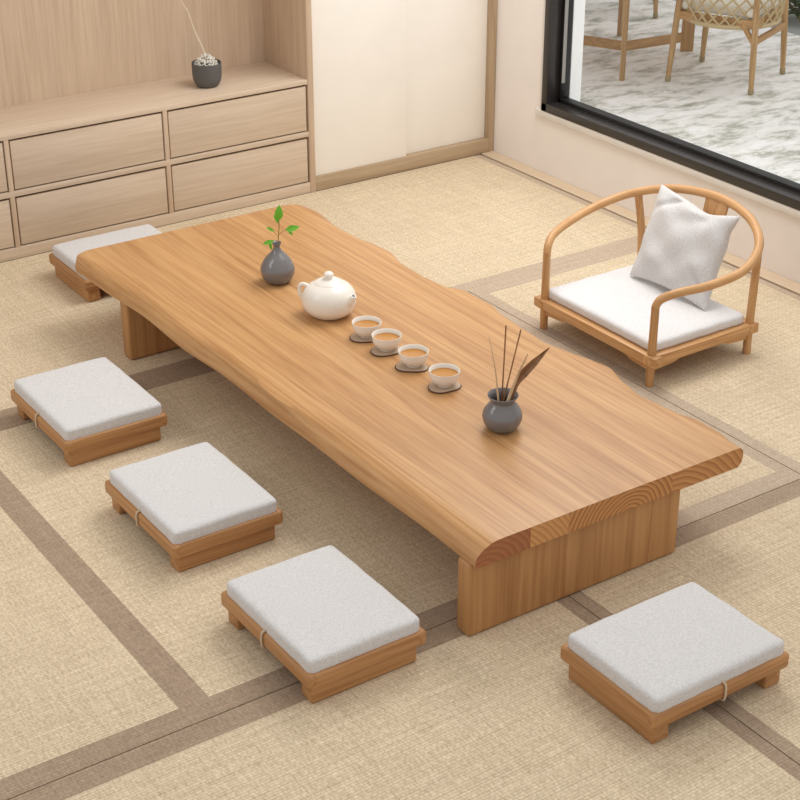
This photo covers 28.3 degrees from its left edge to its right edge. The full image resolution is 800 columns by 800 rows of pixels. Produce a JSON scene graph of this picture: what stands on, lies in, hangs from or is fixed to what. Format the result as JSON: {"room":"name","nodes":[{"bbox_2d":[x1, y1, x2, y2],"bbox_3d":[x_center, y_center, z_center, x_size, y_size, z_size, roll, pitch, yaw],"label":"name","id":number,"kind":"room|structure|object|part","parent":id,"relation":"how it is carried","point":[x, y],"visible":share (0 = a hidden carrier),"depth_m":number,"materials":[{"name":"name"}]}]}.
{"room":"japanese tea room","nodes":[
{"label":"japanese tea room","id":0,"kind":"room"},
{"bbox_2d":[0,154,480,262],"bbox_3d":[-0.256,0.473,4.678,5.218,0.070,6.000,-17,32,-30],"label":"floor","id":1,"kind":"structure","parent":0,"point":[478,154],"depth_m":7.37,"materials":[{"name":"beige wood"}]},
{"bbox_2d":[0,251,204,420],"bbox_3d":[-1.804,-0.138,5.754,2.048,0.030,1.320,-17,32,-30],"label":"mat","id":2,"kind":"object","parent":1,"relation":"on","point":[46,325],"visible":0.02,"depth_m":5.95,"materials":[{"name":"wicker"}]},
{"bbox_2d":[49,224,161,301],"bbox_3d":[-1.124,-0.557,6.382,0.460,0.138,0.365,-17,32,-30],"label":"seat","id":3,"kind":"object","parent":2,"relation":"on","point":[63,257],"visible":0.5,"depth_m":6.34,"materials":[{"name":"grey fabric"}]},
{"bbox_3d":[-1.303,-0.507,6.276,0.028,0.041,0.346,-17,32,-30],"label":"rail","id":4,"kind":"part","parent":3,"relation":"part of","materials":[{"name":"brown wood"}]},
{"bbox_3d":[-1.033,-0.500,6.262,0.460,0.044,0.028,-17,32,-30],"label":"rail","id":5,"kind":"part","parent":3,"relation":"part of","materials":[{"name":"brown wood"}]},
{"bbox_2d":[52,224,161,279],"bbox_3d":[-1.126,-0.595,6.366,0.437,0.056,0.340,-17,32,-30],"label":"cushion","id":6,"kind":"object","parent":3,"relation":"on","point":[64,255],"depth_m":6.37,"materials":[{"name":"grey fabric"}]},
{"bbox_2d":[0,488,207,799],"bbox_3d":[-1.460,0.614,4.296,1.169,0.030,1.778,-17,32,-30],"label":"mat","id":7,"kind":"object","parent":1,"relation":"on","point":[79,691],"visible":0.82,"depth_m":4.07,"materials":[{"name":"wicker"}]},
{"bbox_2d":[0,0,315,261],"bbox_3d":[-1.701,-1.757,6.187,2.892,2.450,0.427,-17,32,-30],"label":"tall cabinet","id":8,"kind":"object","parent":1,"relation":"on","point":[106,125],"visible":1,"depth_m":6.84,"materials":[{"name":"brown wood"}]},
{"bbox_3d":[-1.878,-0.856,6.246,0.675,0.202,0.018,-17,32,-30],"label":"drawer","id":9,"kind":"part","parent":8,"relation":"part of","materials":[{"name":"brown wood"}]},
{"bbox_3d":[-1.878,-0.641,6.357,0.675,0.202,0.018,-17,32,-30],"label":"drawer","id":10,"kind":"part","parent":8,"relation":"part of","materials":[{"name":"brown wood"}]},
{"bbox_3d":[-1.294,-1.038,6.600,0.675,0.202,0.018,-17,32,-30],"label":"drawer","id":11,"kind":"part","parent":8,"relation":"part of","materials":[{"name":"brown wood"}]},
{"bbox_3d":[-1.294,-0.824,6.711,0.675,0.202,0.018,-17,32,-30],"label":"drawer","id":12,"kind":"part","parent":8,"relation":"part of","materials":[{"name":"brown wood"}]},
{"bbox_3d":[-1.814,-1.821,6.311,2.863,2.450,0.030,-17,32,-30],"label":"panel","id":13,"kind":"part","parent":8,"relation":"part of","materials":[{"name":"brown wood"}]},
{"bbox_3d":[-1.708,-0.908,6.607,2.863,0.457,0.345,-17,32,-30],"label":"drawer","id":14,"kind":"part","parent":8,"relation":"part of","materials":[{"name":"beige wood"}]},
{"bbox_2d":[0,61,306,140],"bbox_3d":[-1.700,-1.115,6.486,2.863,0.021,0.375,-17,32,-30],"label":"countertop","id":15,"kind":"structure","parent":8,"relation":"on","point":[99,106],"depth_m":6.79,"materials":[{"name":"brown wood"}]},
{"bbox_2d":[191,59,221,87],"bbox_3d":[-0.845,-1.427,6.953,0.130,0.107,0.130,-17,32,-30],"label":"pot","id":16,"kind":"object","parent":15,"relation":"on","point":[203,76],"visible":0.96,"depth_m":6.91,"materials":[{"name":"grey ceramic"}]},
{"bbox_2d":[181,0,207,59],"bbox_3d":[-0.826,-1.700,6.838,0.443,0.490,0.009,-17,32,-30],"label":"branch","id":17,"kind":"object","parent":16,"relation":"in","point":[181,0],"visible":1,"depth_m":6.84,"materials":[{"name":"beige wood"}]},
{"bbox_2d":[194,53,217,65],"bbox_3d":[-0.846,-1.483,6.925,0.110,0.061,0.108,-17,32,-30],"label":"cluster","id":18,"kind":"object","parent":16,"relation":"in","point":[202,59],"visible":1,"depth_m":6.90,"materials":[{"name":"white stone"}]},
{"bbox_3d":[-1.700,-0.902,6.596,2.863,0.023,0.375,-17,32,-30],"label":"shelf rail","id":19,"kind":"part","parent":8,"relation":"part of","materials":[{"name":"brown wood"}]},
{"bbox_3d":[-0.707,-1.222,6.955,0.681,0.202,0.018,-17,32,-30],"label":"drawer","id":20,"kind":"part","parent":8,"relation":"part of","materials":[{"name":"brown wood"}]},
{"bbox_3d":[-0.707,-1.007,7.066,0.681,0.202,0.018,-17,32,-30],"label":"drawer","id":21,"kind":"part","parent":8,"relation":"part of","materials":[{"name":"brown wood"}]},
{"bbox_3d":[-0.518,-2.127,6.904,0.029,2.450,0.427,-17,32,-30],"label":"panel","id":22,"kind":"part","parent":8,"relation":"part of","materials":[{"name":"brown wood"}]},
{"bbox_2d":[0,364,459,718],"bbox_3d":[-0.532,0.324,4.858,1.077,0.030,1.778,-17,32,-30],"label":"mat","id":23,"kind":"object","parent":1,"relation":"on","point":[181,619],"visible":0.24,"depth_m":4.67,"materials":[{"name":"wicker"}]},
{"bbox_2d":[10,357,167,465],"bbox_3d":[-1.034,0.029,5.247,0.365,0.138,0.460,-17,32,-30],"label":"seat","id":24,"kind":"object","parent":23,"relation":"on","point":[91,409],"visible":1,"depth_m":5.14,"materials":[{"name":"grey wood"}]},
{"bbox_3d":[-1.167,0.066,5.164,0.028,0.044,0.460,-17,32,-30],"label":"rail","id":25,"kind":"part","parent":24,"relation":"part of","materials":[{"name":"brown wood"}]},
{"bbox_3d":[-0.910,0.105,5.089,0.346,0.041,0.028,-17,32,-30],"label":"rail","id":26,"kind":"part","parent":24,"relation":"part of","materials":[{"name":"brown wood"}]},
{"bbox_3d":[-0.895,-0.019,5.329,0.028,0.044,0.460,-17,32,-30],"label":"rail","id":27,"kind":"part","parent":24,"relation":"part of","materials":[{"name":"brown wood"}]},
{"bbox_2d":[105,442,282,571],"bbox_3d":[-0.618,0.306,4.709,0.365,0.138,0.460,-17,32,-30],"label":"seat","id":28,"kind":"object","parent":23,"relation":"on","point":[200,507],"visible":1,"depth_m":4.61,"materials":[{"name":"grey fabric"}]},
{"bbox_3d":[-0.751,0.343,4.626,0.028,0.044,0.460,-17,32,-30],"label":"rail","id":29,"kind":"part","parent":28,"relation":"part of","materials":[{"name":"brown wood"}]},
{"bbox_3d":[-0.494,0.382,4.552,0.346,0.041,0.028,-17,32,-30],"label":"rail","id":30,"kind":"part","parent":28,"relation":"part of","materials":[{"name":"brown wood"}]},
{"bbox_3d":[-0.479,0.258,4.791,0.028,0.044,0.460,-17,32,-30],"label":"rail","id":31,"kind":"part","parent":28,"relation":"part of","materials":[{"name":"brown wood"}]},
{"bbox_2d":[156,155,645,290],"bbox_3d":[-0.097,-0.671,6.788,2.084,0.030,1.320,-17,32,-30],"label":"mat","id":32,"kind":"object","parent":1,"relation":"on","point":[473,222],"visible":0.36,"depth_m":6.97,"materials":[{"name":"wicker"}]},
{"bbox_2d":[9,596,799,799],"bbox_3d":[0.176,1.195,3.171,2.046,0.030,2.149,-17,32,-30],"label":"mat","id":33,"kind":"object","parent":1,"relation":"on","point":[496,712],"visible":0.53,"depth_m":3.83,"materials":[{"name":"wicker"}]},
{"bbox_2d":[221,545,425,702],"bbox_3d":[-0.209,0.578,4.183,0.365,0.138,0.460,-17,32,-30],"label":"seat","id":34,"kind":"object","parent":33,"relation":"on","point":[334,627],"visible":1,"depth_m":4.09,"materials":[{"name":"grey fabric"}]},
{"bbox_3d":[-0.342,0.615,4.100,0.028,0.044,0.460,-17,32,-30],"label":"rail","id":35,"kind":"part","parent":34,"relation":"part of","materials":[{"name":"brown wood"}]},
{"bbox_3d":[-0.085,0.654,4.025,0.346,0.041,0.028,-17,32,-30],"label":"rail","id":36,"kind":"part","parent":34,"relation":"part of","materials":[{"name":"brown wood"}]},
{"bbox_3d":[-0.070,0.530,4.265,0.028,0.044,0.460,-17,32,-30],"label":"rail","id":37,"kind":"part","parent":34,"relation":"part of","materials":[{"name":"brown wood"}]},
{"bbox_2d":[560,582,788,743],"bbox_3d":[0.698,0.656,4.032,0.460,0.138,0.365,-17,32,-30],"label":"seat","id":38,"kind":"object","parent":33,"relation":"on","point":[653,663],"visible":1,"depth_m":3.96,"materials":[{"name":"grey fabric"}]},
{"bbox_3d":[0.603,0.587,4.153,0.460,0.044,0.028,-17,32,-30],"label":"rail","id":39,"kind":"part","parent":38,"relation":"part of","materials":[{"name":"brown wood"}]},
{"bbox_3d":[0.519,0.706,3.925,0.028,0.041,0.346,-17,32,-30],"label":"rail","id":40,"kind":"part","parent":38,"relation":"part of","materials":[{"name":"brown wood"}]},
{"bbox_3d":[0.789,0.712,3.911,0.460,0.044,0.028,-17,32,-30],"label":"rail","id":41,"kind":"part","parent":38,"relation":"part of","materials":[{"name":"brown wood"}]},
{"bbox_2d":[311,0,497,190],"bbox_3d":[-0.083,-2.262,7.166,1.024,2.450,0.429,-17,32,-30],"label":"sliding door","id":42,"kind":"structure","parent":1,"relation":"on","point":[399,85],"depth_m":7.39,"materials":[{"name":"white paper"}]},
{"bbox_3d":[-0.188,-2.143,6.892,0.511,2.352,0.022,-17,32,-30],"label":"sliding door","id":43,"kind":"part","parent":42,"relation":"part of","materials":[{"name":"beige paint"}]},
{"bbox_3d":[0.019,-1.136,7.580,1.024,0.068,0.060,-17,32,-30],"label":"rail","id":44,"kind":"part","parent":42,"relation":"part of","materials":[{"name":"brown wood"}]},
{"bbox_3d":[0.199,-2.277,7.152,0.507,2.352,0.022,-17,32,-30],"label":"sliding door","id":45,"kind":"part","parent":42,"relation":"part of","materials":[{"name":"beige paint"}]},
{"bbox_2d":[467,291,799,528],"bbox_3d":[0.342,0.051,5.388,1.031,0.030,1.778,-17,32,-30],"label":"mat","id":46,"kind":"object","parent":1,"relation":"on","point":[757,474],"visible":0.15,"depth_m":4.97,"materials":[{"name":"wicker"}]},
{"bbox_2d":[75,204,742,635],"bbox_3d":[-0.099,-0.078,5.285,1.029,0.292,2.452,-17,32,-30],"label":"table","id":47,"kind":"object","parent":46,"relation":"on","point":[584,493],"visible":0.97,"depth_m":4.79,"materials":[{"name":"brown wood"}]},
{"bbox_3d":[-0.677,-0.349,5.879,0.748,0.230,0.060,-17,32,-30],"label":"leg","id":48,"kind":"part","parent":47,"relation":"part of","materials":[{"name":"brown wood"}]},
{"bbox_2d":[260,241,294,284],"bbox_3d":[-0.432,-0.486,5.596,0.123,0.150,0.123,-17,32,-30],"label":"bud vase","id":49,"kind":"object","parent":47,"relation":"on","point":[277,268],"visible":1,"depth_m":5.56,"materials":[{"name":"grey ceramic"}]},
{"bbox_2d":[263,205,298,249],"bbox_3d":[-0.415,-0.590,5.536,0.132,0.188,0.013,0,27,1],"label":"leafy sprig","id":50,"kind":"object","parent":49,"relation":"in","point":[278,215],"visible":1,"depth_m":5.53,"materials":[{"name":"green plant"}]},
{"bbox_3d":[-0.423,-0.570,5.552,0.059,0.138,0.003,0,27,0],"label":"stem","id":51,"kind":"part","parent":50,"relation":"part of","materials":[{"name":"green plant"}]},
{"bbox_2d":[297,271,356,319],"bbox_3d":[-0.235,-0.358,5.341,0.185,0.156,0.198,-17,32,-30],"label":"teapot","id":52,"kind":"object","parent":47,"relation":"on","point":[327,297],"visible":1,"depth_m":5.29,"materials":[{"name":"beige ceramic"}]},
{"bbox_3d":[-0.326,-0.363,5.361,0.041,0.074,0.013,4,28,9],"label":"handle","id":53,"kind":"part","parent":52,"relation":"part of","materials":[{"name":"beige ceramic"}]},
{"bbox_3d":[-0.239,-0.412,5.319,0.095,0.038,0.095,-17,32,-30],"label":"lid","id":54,"kind":"part","parent":52,"relation":"part of","materials":[{"name":"beige ceramic"}]},
{"bbox_3d":[-0.174,-0.327,5.304,0.042,0.058,0.053,-17,32,-30],"label":"spout","id":55,"kind":"part","parent":52,"relation":"part of","materials":[{"name":"beige ceramic"}]},
{"bbox_2d":[350,333,372,342],"bbox_3d":[-0.115,-0.205,5.209,0.102,0.005,0.094,-17,32,-30],"label":"coaster","id":56,"kind":"object","parent":47,"relation":"on","point":[354,337],"visible":0.46,"depth_m":5.19,"materials":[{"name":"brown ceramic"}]},
{"bbox_2d":[352,316,381,337],"bbox_3d":[-0.109,-0.234,5.204,0.098,0.051,0.098,-17,32,-30],"label":"teacup","id":57,"kind":"object","parent":56,"relation":"on","point":[363,326],"visible":0.94,"depth_m":5.20,"materials":[{"name":"beige ceramic"}]},
{"bbox_2d":[370,346,399,356],"bbox_3d":[-0.046,-0.159,5.119,0.094,0.005,0.102,22,35,36],"label":"coaster","id":58,"kind":"object","parent":47,"relation":"on","point":[375,351],"visible":0.59,"depth_m":5.10,"materials":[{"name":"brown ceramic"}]},
{"bbox_2d":[371,328,401,351],"bbox_3d":[-0.043,-0.188,5.115,0.098,0.051,0.098,-17,32,-30],"label":"teacup","id":59,"kind":"object","parent":58,"relation":"on","point":[385,339],"visible":1,"depth_m":5.11,"materials":[{"name":"beige ceramic"}]},
{"bbox_2d":[395,362,428,372],"bbox_3d":[0.035,-0.105,5.014,0.102,0.005,0.094,-11,29,-20],"label":"coaster","id":60,"kind":"object","parent":47,"relation":"on","point":[400,366],"visible":0.71,"depth_m":5.00,"materials":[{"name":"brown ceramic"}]},
{"bbox_2d":[398,344,428,367],"bbox_3d":[0.042,-0.133,5.008,0.098,0.051,0.098,-17,32,-30],"label":"teacup","id":61,"kind":"object","parent":60,"relation":"on","point":[411,355],"visible":1,"depth_m":5.00,"materials":[{"name":"beige ceramic"}]},
{"bbox_2d":[428,382,461,393],"bbox_3d":[0.134,-0.041,4.889,0.094,0.005,0.102,18,32,31],"label":"coaster","id":62,"kind":"object","parent":47,"relation":"on","point":[432,387],"visible":0.73,"depth_m":4.87,"materials":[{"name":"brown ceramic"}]},
{"bbox_2d":[429,363,459,387],"bbox_3d":[0.136,-0.070,4.886,0.098,0.051,0.098,-17,32,-30],"label":"teacup","id":63,"kind":"object","parent":62,"relation":"on","point":[444,375],"visible":1,"depth_m":4.88,"materials":[{"name":"beige ceramic"}]},
{"bbox_2d":[482,387,522,433],"bbox_3d":[0.299,0.034,4.629,0.118,0.113,0.118,-17,32,-30],"label":"jar","id":64,"kind":"object","parent":47,"relation":"on","point":[502,417],"visible":0.97,"depth_m":4.59,"materials":[{"name":"grey ceramic"}]},
{"bbox_2d":[489,339,499,400],"bbox_3d":[0.275,-0.050,4.571,0.054,0.279,0.010,11,29,20],"label":"needle","id":65,"kind":"object","parent":64,"relation":"in","point":[489,339],"visible":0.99,"depth_m":4.56,"materials":[{"name":"brown wood"}]},
{"bbox_2d":[501,325,506,400],"bbox_3d":[0.298,-0.074,4.595,0.007,0.302,0.027,15,31,27],"label":"stick","id":66,"kind":"object","parent":64,"relation":"in","point":[505,325],"visible":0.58,"depth_m":4.58,"materials":[{"name":"brown wood"}]},
{"bbox_2d":[503,330,521,400],"bbox_3d":[0.315,-0.064,4.590,0.076,0.289,0.008,-17,32,-30],"label":"stick","id":67,"kind":"object","parent":64,"relation":"in","point":[520,330],"visible":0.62,"depth_m":4.58,"materials":[{"name":"brown wood"}]},
{"bbox_2d":[506,353,527,400],"bbox_3d":[0.327,-0.026,4.573,0.080,0.232,0.010,-6,28,-11],"label":"spoon","id":68,"kind":"object","parent":64,"relation":"in","point":[521,367],"visible":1,"depth_m":4.56,"materials":[{"name":"brown wood"}]},
{"bbox_2d":[510,347,549,400],"bbox_3d":[0.362,-0.042,4.588,0.132,0.242,0.017,-2,27,-5],"label":"scoop","id":69,"kind":"object","parent":64,"relation":"in","point":[533,363],"visible":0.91,"depth_m":4.56,"materials":[{"name":"brown wood"}]},
{"bbox_3d":[0.474,0.425,4.378,0.748,0.230,0.060,-17,32,-30],"label":"leg","id":70,"kind":"part","parent":47,"relation":"part of","materials":[{"name":"brown wood"}]},
{"bbox_2d":[469,244,799,473],"bbox_3d":[1.204,-0.218,5.910,1.047,0.030,1.778,-17,32,-30],"label":"mat","id":71,"kind":"object","parent":1,"relation":"on","point":[753,398],"visible":0.6,"depth_m":5.72,"materials":[{"name":"wicker"}]},
{"bbox_2d":[534,184,763,386],"bbox_3d":[0.936,-0.458,5.789,0.604,0.506,0.806,-17,32,-30],"label":"armchair","id":72,"kind":"object","parent":71,"relation":"on","point":[651,323],"visible":0.9,"depth_m":5.72,"materials":[{"name":"brown wood"}]},
{"bbox_3d":[0.736,-0.426,6.056,0.524,0.037,0.040,-17,32,-30],"label":"rail","id":73,"kind":"part","parent":72,"relation":"part of","materials":[{"name":"brown wood"}]},
{"bbox_3d":[0.541,-0.408,5.911,0.031,0.305,0.032,-17,32,-30],"label":"post","id":74,"kind":"part","parent":72,"relation":"part of","materials":[{"name":"brown wood"}]},
{"bbox_3d":[0.704,-0.252,5.718,0.040,0.036,0.664,-17,32,-30],"label":"cross rail","id":75,"kind":"part","parent":72,"relation":"part of","materials":[{"name":"brown wood"}]},
{"bbox_3d":[0.918,-0.590,6.122,0.058,0.435,0.031,6,28,12],"label":"post","id":76,"kind":"part","parent":72,"relation":"part of","materials":[{"name":"brown wood"}]},
{"bbox_2d":[549,265,743,350],"bbox_3d":[0.894,-0.347,5.820,0.450,0.047,0.590,-17,32,-30],"label":"seat cushion","id":77,"kind":"object","parent":72,"relation":"on","point":[617,303],"depth_m":5.72,"materials":[{"name":"white fabric"}]},
{"bbox_3d":[0.871,-0.186,5.481,0.031,0.305,0.032,-17,32,-30],"label":"post","id":78,"kind":"part","parent":72,"relation":"part of","materials":[{"name":"brown wood"}]},
{"bbox_3d":[0.940,-0.590,5.725,0.594,0.212,0.806,-17,32,-30],"label":"hoop rail","id":79,"kind":"part","parent":72,"relation":"part of","materials":[{"name":"brown wood"}]},
{"bbox_2d":[630,184,739,310],"bbox_3d":[1.038,-0.562,5.828,0.188,0.334,0.418,-17,32,-30],"label":"throw pillow","id":80,"kind":"object","parent":72,"relation":"on","point":[683,245],"visible":0.94,"depth_m":5.77,"materials":[{"name":"grey fabric"}]},
{"bbox_3d":[1.069,-0.202,5.621,0.524,0.037,0.040,-17,32,-30],"label":"rail","id":81,"kind":"part","parent":72,"relation":"part of","materials":[{"name":"brown wood"}]},
{"bbox_3d":[1.097,-0.375,5.956,0.040,0.036,0.636,-17,32,-30],"label":"cross rail","id":82,"kind":"part","parent":72,"relation":"part of","materials":[{"name":"brown wood"}]},
{"bbox_3d":[1.260,-0.360,5.676,0.031,0.435,0.058,4,28,7],"label":"post","id":83,"kind":"part","parent":72,"relation":"part of","materials":[{"name":"brown wood"}]},
{"bbox_2d":[568,480,799,764],"bbox_3d":[1.885,0.660,4.207,2.082,0.030,2.149,-17,32,-30],"label":"mat","id":84,"kind":"object","parent":1,"relation":"on","point":[746,554],"visible":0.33,"depth_m":4.46,"materials":[{"name":"wicker"}]},
{"bbox_2d":[493,0,799,283],"bbox_3d":[1.954,-1.431,5.392,0.132,2.800,6.000,-17,32,-30],"label":"wall","id":85,"kind":"structure","parent":0,"point":[597,167],"depth_m":7.30,"materials":[{"name":"white paint"}]},
{"bbox_2d":[569,0,585,101],"bbox_3d":[0.802,-2.145,7.070,0.066,2.370,0.056,-17,32,-30],"label":"trim","id":86,"kind":"structure","parent":85,"relation":"attached to","point":[578,5],"depth_m":7.32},
{"bbox_2d":[481,151,799,295],"bbox_3d":[1.994,-0.153,5.777,0.074,0.034,5.553,-17,32,-30],"label":"trim","id":87,"kind":"structure","parent":85,"relation":"attached to","point":[778,280],"depth_m":7.21,"materials":[{"name":"beige wood"}]},
{"bbox_2d":[535,0,799,218],"bbox_3d":[1.937,-1.443,5.390,0.143,2.078,4.425,-17,32,-30],"label":"window","id":88,"kind":"structure","parent":85,"relation":"in","point":[779,193],"depth_m":6.97,"materials":[{"name":"black metal"}]},
{"label":"outside","id":89,"kind":"structure","parent":0,"visible":0},
{"bbox_2d":[674,0,799,35],"bbox_3d":[4.832,-2.418,10.292,4.460,0.100,12.500,-17,32,-30],"label":"gravel","id":90,"kind":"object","parent":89,"point":[793,23],"depth_m":10.15,"materials":[{"name":"grey gravel"}]},
{"bbox_2d":[788,0,799,20],"bbox_3d":[2.593,-2.526,10.181,0.417,0.198,0.428,-17,32,-30],"label":"plant","id":91,"kind":"object","parent":90,"relation":"on","point":[793,10],"visible":0.7,"depth_m":10.11,"materials":[{"name":"green plant"}]},
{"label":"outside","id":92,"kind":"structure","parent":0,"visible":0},
{"bbox_2d":[580,0,799,183],"bbox_3d":[1.837,-1.490,8.472,2.790,0.120,12.500,-17,32,-30],"label":"terrace","id":93,"kind":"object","parent":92,"point":[707,104],"visible":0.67,"depth_m":8.81,"materials":[{"name":"stone"}]},
{"bbox_2d":[583,0,694,80],"bbox_3d":[1.248,-2.354,9.209,1.240,0.740,1.240,-17,32,-30],"label":"table","id":94,"kind":"object","parent":93,"relation":"on","point":[685,38],"visible":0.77,"depth_m":9.35,"materials":[{"name":"brown wood"}]},
{"bbox_3d":[1.357,-2.569,9.658,0.024,0.710,0.026,19,33,33],"label":"leg","id":95,"kind":"part","parent":94,"relation":"part of","materials":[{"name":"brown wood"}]},
{"bbox_3d":[1.249,-2.114,8.776,0.024,0.710,0.024,19,33,33],"label":"leg","id":96,"kind":"part","parent":94,"relation":"part of","materials":[{"name":"brown wood"}]},
{"bbox_3d":[1.713,-2.403,9.336,0.075,0.710,0.024,0,27,0],"label":"leg","id":97,"kind":"part","parent":94,"relation":"part of","materials":[{"name":"brown wood"}]},
{"bbox_2d":[652,0,657,18],"bbox_3d":[1.433,-2.894,10.335,0.666,0.670,0.594,3,27,6],"label":"wicker chair","id":98,"kind":"object","parent":93,"relation":"on","point":[655,2],"visible":0.52,"depth_m":10.18,"materials":[{"name":"brown wood"}]},
{"bbox_3d":[1.629,-2.739,10.087,0.035,0.584,0.070,-20,33,-33],"label":"leg","id":99,"kind":"part","parent":98,"relation":"part of","materials":[{"name":"brown wood"}]},
{"bbox_2d":[665,0,788,94],"bbox_3d":[1.823,-2.108,8.811,0.666,0.670,0.594,16,31,28],"label":"wicker chair","id":100,"kind":"object","parent":93,"relation":"on","point":[686,10],"visible":1,"depth_m":8.64,"materials":[{"name":"brown wood"}]},
{"bbox_3d":[1.526,-2.059,8.792,0.070,0.565,0.035,-6,28,-11],"label":"leg","id":101,"kind":"part","parent":100,"relation":"part of","materials":[{"name":"brown wood"}]},
{"bbox_3d":[1.771,-2.245,9.130,0.035,0.584,0.070,-6,28,-11],"label":"leg","id":102,"kind":"part","parent":100,"relation":"part of","materials":[{"name":"brown wood"}]},
{"bbox_3d":[1.842,-2.159,8.819,0.470,0.045,0.468,16,31,28],"label":"seat frame","id":103,"kind":"part","parent":100,"relation":"part of","materials":[{"name":"beige wicker"}]},
{"bbox_2d":[682,0,782,18],"bbox_3d":[1.842,-2.212,8.791,0.442,0.071,0.442,16,31,28],"label":"seat cushion","id":104,"kind":"object","parent":100,"relation":"on","point":[750,9],"depth_m":8.62,"materials":[{"name":"white fabric"}]},
{"bbox_3d":[1.913,-1.946,8.573,0.035,0.565,0.070,-6,28,-11],"label":"leg","id":105,"kind":"part","parent":100,"relation":"part of","materials":[{"name":"brown wood"}]},
{"bbox_3d":[2.159,-2.132,8.911,0.070,0.584,0.035,-6,28,-11],"label":"leg","id":106,"kind":"part","parent":100,"relation":"part of","materials":[{"name":"brown wood"}]}
]}

